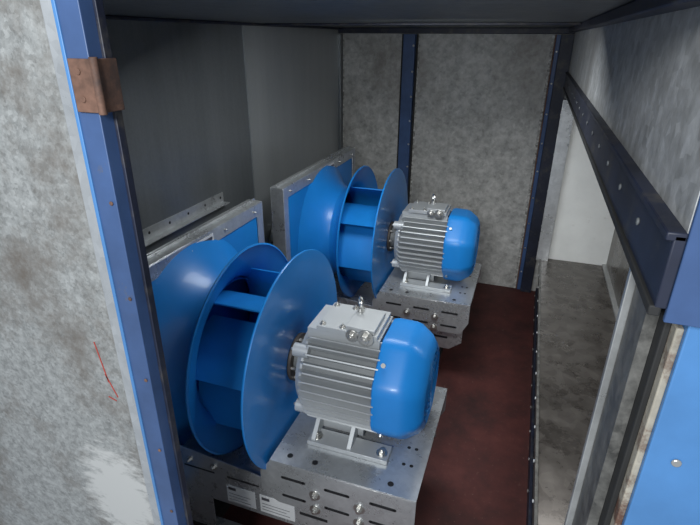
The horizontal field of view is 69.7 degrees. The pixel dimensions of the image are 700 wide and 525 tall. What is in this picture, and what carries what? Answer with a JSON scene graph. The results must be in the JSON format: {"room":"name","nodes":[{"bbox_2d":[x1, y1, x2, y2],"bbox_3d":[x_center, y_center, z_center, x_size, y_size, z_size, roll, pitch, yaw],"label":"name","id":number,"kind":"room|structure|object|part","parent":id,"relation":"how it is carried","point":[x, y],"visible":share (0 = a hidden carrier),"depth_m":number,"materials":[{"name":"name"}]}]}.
{"room":"plant room","nodes":[
{"label":"plant room","id":0,"kind":"room"},
{"bbox_2d":[0,0,160,524],"bbox_3d":[-0.657,-0.066,0.818,2.050,2.200,0.038,9,25,18],"label":"wall","id":1,"kind":"structure","parent":0,"point":[71,453],"depth_m":0.80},
{"bbox_2d":[93,342,117,400],"bbox_3d":[-0.389,0.176,0.804,0.026,0.111,0.001,9,25,18],"label":"scribble","id":2,"kind":"object","parent":1,"relation":"attached to","point":[93,342],"visible":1,"depth_m":0.81,"materials":[{"name":"red paint"}]},
{"bbox_2d":[51,0,192,524],"bbox_3d":[-0.314,0.342,0.857,0.042,1.427,0.034,9,25,18],"label":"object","id":3,"kind":"structure","parent":1,"relation":"attached to","point":[81,25],"depth_m":0.69,"materials":[{"name":"blue paint"}]},
{"bbox_2d":[67,57,124,114],"bbox_3d":[-0.303,-0.213,0.603,0.041,0.064,0.039,9,25,18],"label":"door hinge","id":4,"kind":"object","parent":3,"relation":"attached to","point":[96,84],"visible":1,"depth_m":0.59,"materials":[{"name":"metal"}]},
{"bbox_2d":[598,309,699,524],"bbox_3d":[0.516,0.584,0.645,0.450,1.170,0.053,9,25,18],"label":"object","id":5,"kind":"structure","parent":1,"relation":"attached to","point":[655,480],"depth_m":0.52,"materials":[{"name":"metal"}]},
{"bbox_2d":[663,196,699,327],"bbox_3d":[0.515,-0.407,0.197,0.462,1.055,0.066,9,25,18],"label":"trim","id":6,"kind":"structure","parent":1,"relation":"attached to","point":[683,307],"depth_m":0.43,"materials":[{"name":"blue paint"}]},
{"bbox_2d":[106,19,339,253],"bbox_3d":[-0.470,-0.198,2.063,0.035,1.427,2.395,9,25,18],"label":"wall","id":7,"kind":"structure","parent":0,"point":[236,111],"depth_m":1.84,"materials":[{"name":"grey metal"}]},
{"bbox_2d":[143,192,229,246],"bbox_3d":[-0.638,-0.062,1.507,0.030,0.040,0.980,9,25,18],"label":"strip","id":8,"kind":"object","parent":7,"relation":"attached to","point":[167,226],"visible":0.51,"depth_m":1.71,"materials":[{"name":"silver metal"}]},
{"bbox_2d":[105,15,340,29],"bbox_3d":[-0.445,-0.841,1.765,0.020,0.010,2.330,9,25,18],"label":"trim","id":9,"kind":"structure","parent":7,"relation":"attached to","point":[110,17],"depth_m":1.60,"materials":[{"name":"black metal"}]},
{"bbox_2d":[338,34,343,149],"bbox_3d":[-0.054,-0.632,3.076,0.026,1.397,0.040,9,25,18],"label":"trim","id":10,"kind":"structure","parent":7,"relation":"attached to","point":[340,36],"depth_m":2.91,"materials":[{"name":"grey metal"}]},
{"bbox_2d":[103,0,633,27],"bbox_3d":[0.447,-0.733,1.489,1.960,0.030,2.425,9,25,18],"label":"ceiling","id":11,"kind":"structure","parent":0,"point":[249,11],"depth_m":1.02,"materials":[{"name":"grey metal"}]},
{"bbox_2d":[265,22,580,25],"bbox_3d":[0.213,-0.862,1.820,1.152,0.008,0.040,9,25,18],"label":"trim","id":12,"kind":"structure","parent":11,"relation":"attached to","point":[545,23],"depth_m":1.81,"materials":[{"name":"black metal"}]},
{"bbox_2d":[223,283,534,524],"bbox_3d":[0.435,0.601,2.075,1.960,0.030,2.445,9,25,18],"label":"floor","id":13,"kind":"structure","parent":0,"point":[476,472],"depth_m":1.97,"materials":[{"name":"red paint"}]},
{"bbox_2d":[147,198,446,524],"bbox_3d":[-0.216,0.367,1.494,0.944,0.863,0.840,9,25,18],"label":"fan","id":14,"kind":"object","parent":13,"relation":"on","point":[231,308],"visible":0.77,"depth_m":1.33,"materials":[{"name":"blue metal"}]},
{"bbox_3d":[-0.551,0.308,1.597,0.233,0.843,0.840,9,25,18],"label":"mounting plate","id":15,"kind":"part","parent":14,"relation":"part of","materials":[{"name":"metal"}]},
{"bbox_3d":[-0.121,0.626,1.569,0.698,0.330,0.441,9,25,18],"label":"frame","id":16,"kind":"part","parent":14,"relation":"part of","materials":[{"name":"metal"}]},
{"bbox_2d":[291,296,438,464],"bbox_3d":[0.045,0.274,1.352,0.356,0.382,0.300,9,25,18],"label":"motor","id":17,"kind":"object","parent":14,"relation":"on","point":[359,368],"visible":1,"depth_m":1.26,"materials":[{"name":"metal"}]},
{"bbox_2d":[269,146,481,366],"bbox_3d":[0.118,-0.018,2.359,0.944,0.863,0.840,9,25,18],"label":"fan","id":18,"kind":"object","parent":13,"relation":"on","point":[332,209],"visible":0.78,"depth_m":2.16,"materials":[{"name":"blue metal"}]},
{"bbox_3d":[-0.217,-0.077,2.462,0.233,0.843,0.840,9,25,18],"label":"mounting plate","id":19,"kind":"part","parent":18,"relation":"part of","materials":[{"name":"metal"}]},
{"bbox_3d":[0.212,0.241,2.434,0.698,0.330,0.441,9,25,18],"label":"frame","id":20,"kind":"part","parent":18,"relation":"part of","materials":[{"name":"metal"}]},
{"bbox_2d":[390,194,479,292],"bbox_3d":[0.379,-0.111,2.217,0.356,0.382,0.300,9,25,18],"label":"motor","id":21,"kind":"object","parent":18,"relation":"on","point":[432,239],"visible":1,"depth_m":2.12,"materials":[{"name":"metal"}]},
{"bbox_2d":[340,33,600,290],"bbox_3d":[0.841,-0.527,2.818,1.960,1.427,0.030,9,25,18],"label":"wall","id":22,"kind":"structure","parent":0,"point":[480,96],"depth_m":2.81,"materials":[{"name":"grey concrete"}]},
{"bbox_2d":[396,34,420,203],"bbox_3d":[0.319,-0.578,2.960,0.100,1.397,0.034,9,25,18],"label":"trim","id":23,"kind":"structure","parent":22,"relation":"attached to","point":[410,52],"depth_m":2.82,"materials":[{"name":"blue paint"}]},
{"bbox_2d":[338,28,574,33],"bbox_3d":[0.513,-1.202,2.607,1.217,0.028,0.035,9,25,18],"label":"trim","id":24,"kind":"structure","parent":22,"relation":"attached to","point":[343,30],"depth_m":2.58,"materials":[{"name":"black metal"}]},
{"bbox_2d":[513,35,574,292],"bbox_3d":[1.035,-0.471,2.731,0.100,1.397,0.035,9,25,18],"label":"frame post","id":25,"kind":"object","parent":22,"relation":"attached to","point":[561,45],"depth_m":2.68,"materials":[{"name":"blue metal"}]},
{"bbox_2d":[532,6,699,524],"bbox_3d":[0.710,-0.015,1.672,0.053,1.427,2.425,9,25,18],"label":"wall","id":26,"kind":"structure","parent":0,"point":[642,75],"depth_m":0.59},
{"bbox_2d":[526,288,537,524],"bbox_3d":[0.709,0.609,1.962,0.014,0.050,2.285,9,25,18],"label":"baseboard","id":27,"kind":"structure","parent":26,"relation":"attached to","point":[532,407],"depth_m":1.90,"materials":[{"name":"metal"}]},
{"bbox_2d":[538,119,629,524],"bbox_3d":[0.772,-0.051,1.417,0.313,0.940,1.925,9,25,18],"label":"window","id":28,"kind":"structure","parent":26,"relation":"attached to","point":[580,301],"depth_m":1.92,"materials":[{"name":"clear glass"}]},
{"bbox_2d":[532,72,687,524],"bbox_3d":[0.676,0.075,1.687,0.054,1.210,2.371,9,25,18],"label":"frame","id":29,"kind":"object","parent":26,"relation":"attached to","point":[652,239],"visible":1,"depth_m":0.66,"materials":[{"name":"metal"}]},
{"bbox_3d":[0.678,-0.438,1.458,0.036,0.087,2.371,9,25,18],"label":"rail","id":30,"kind":"part","parent":29,"relation":"part of","materials":[{"name":"metal"}]},
{"bbox_2d":[569,0,699,31],"bbox_3d":[0.679,-0.668,1.408,0.030,0.020,2.330,9,25,18],"label":"trim","id":31,"kind":"structure","parent":26,"relation":"attached to","point":[636,9],"depth_m":0.67,"materials":[{"name":"black metal"}]}
]}

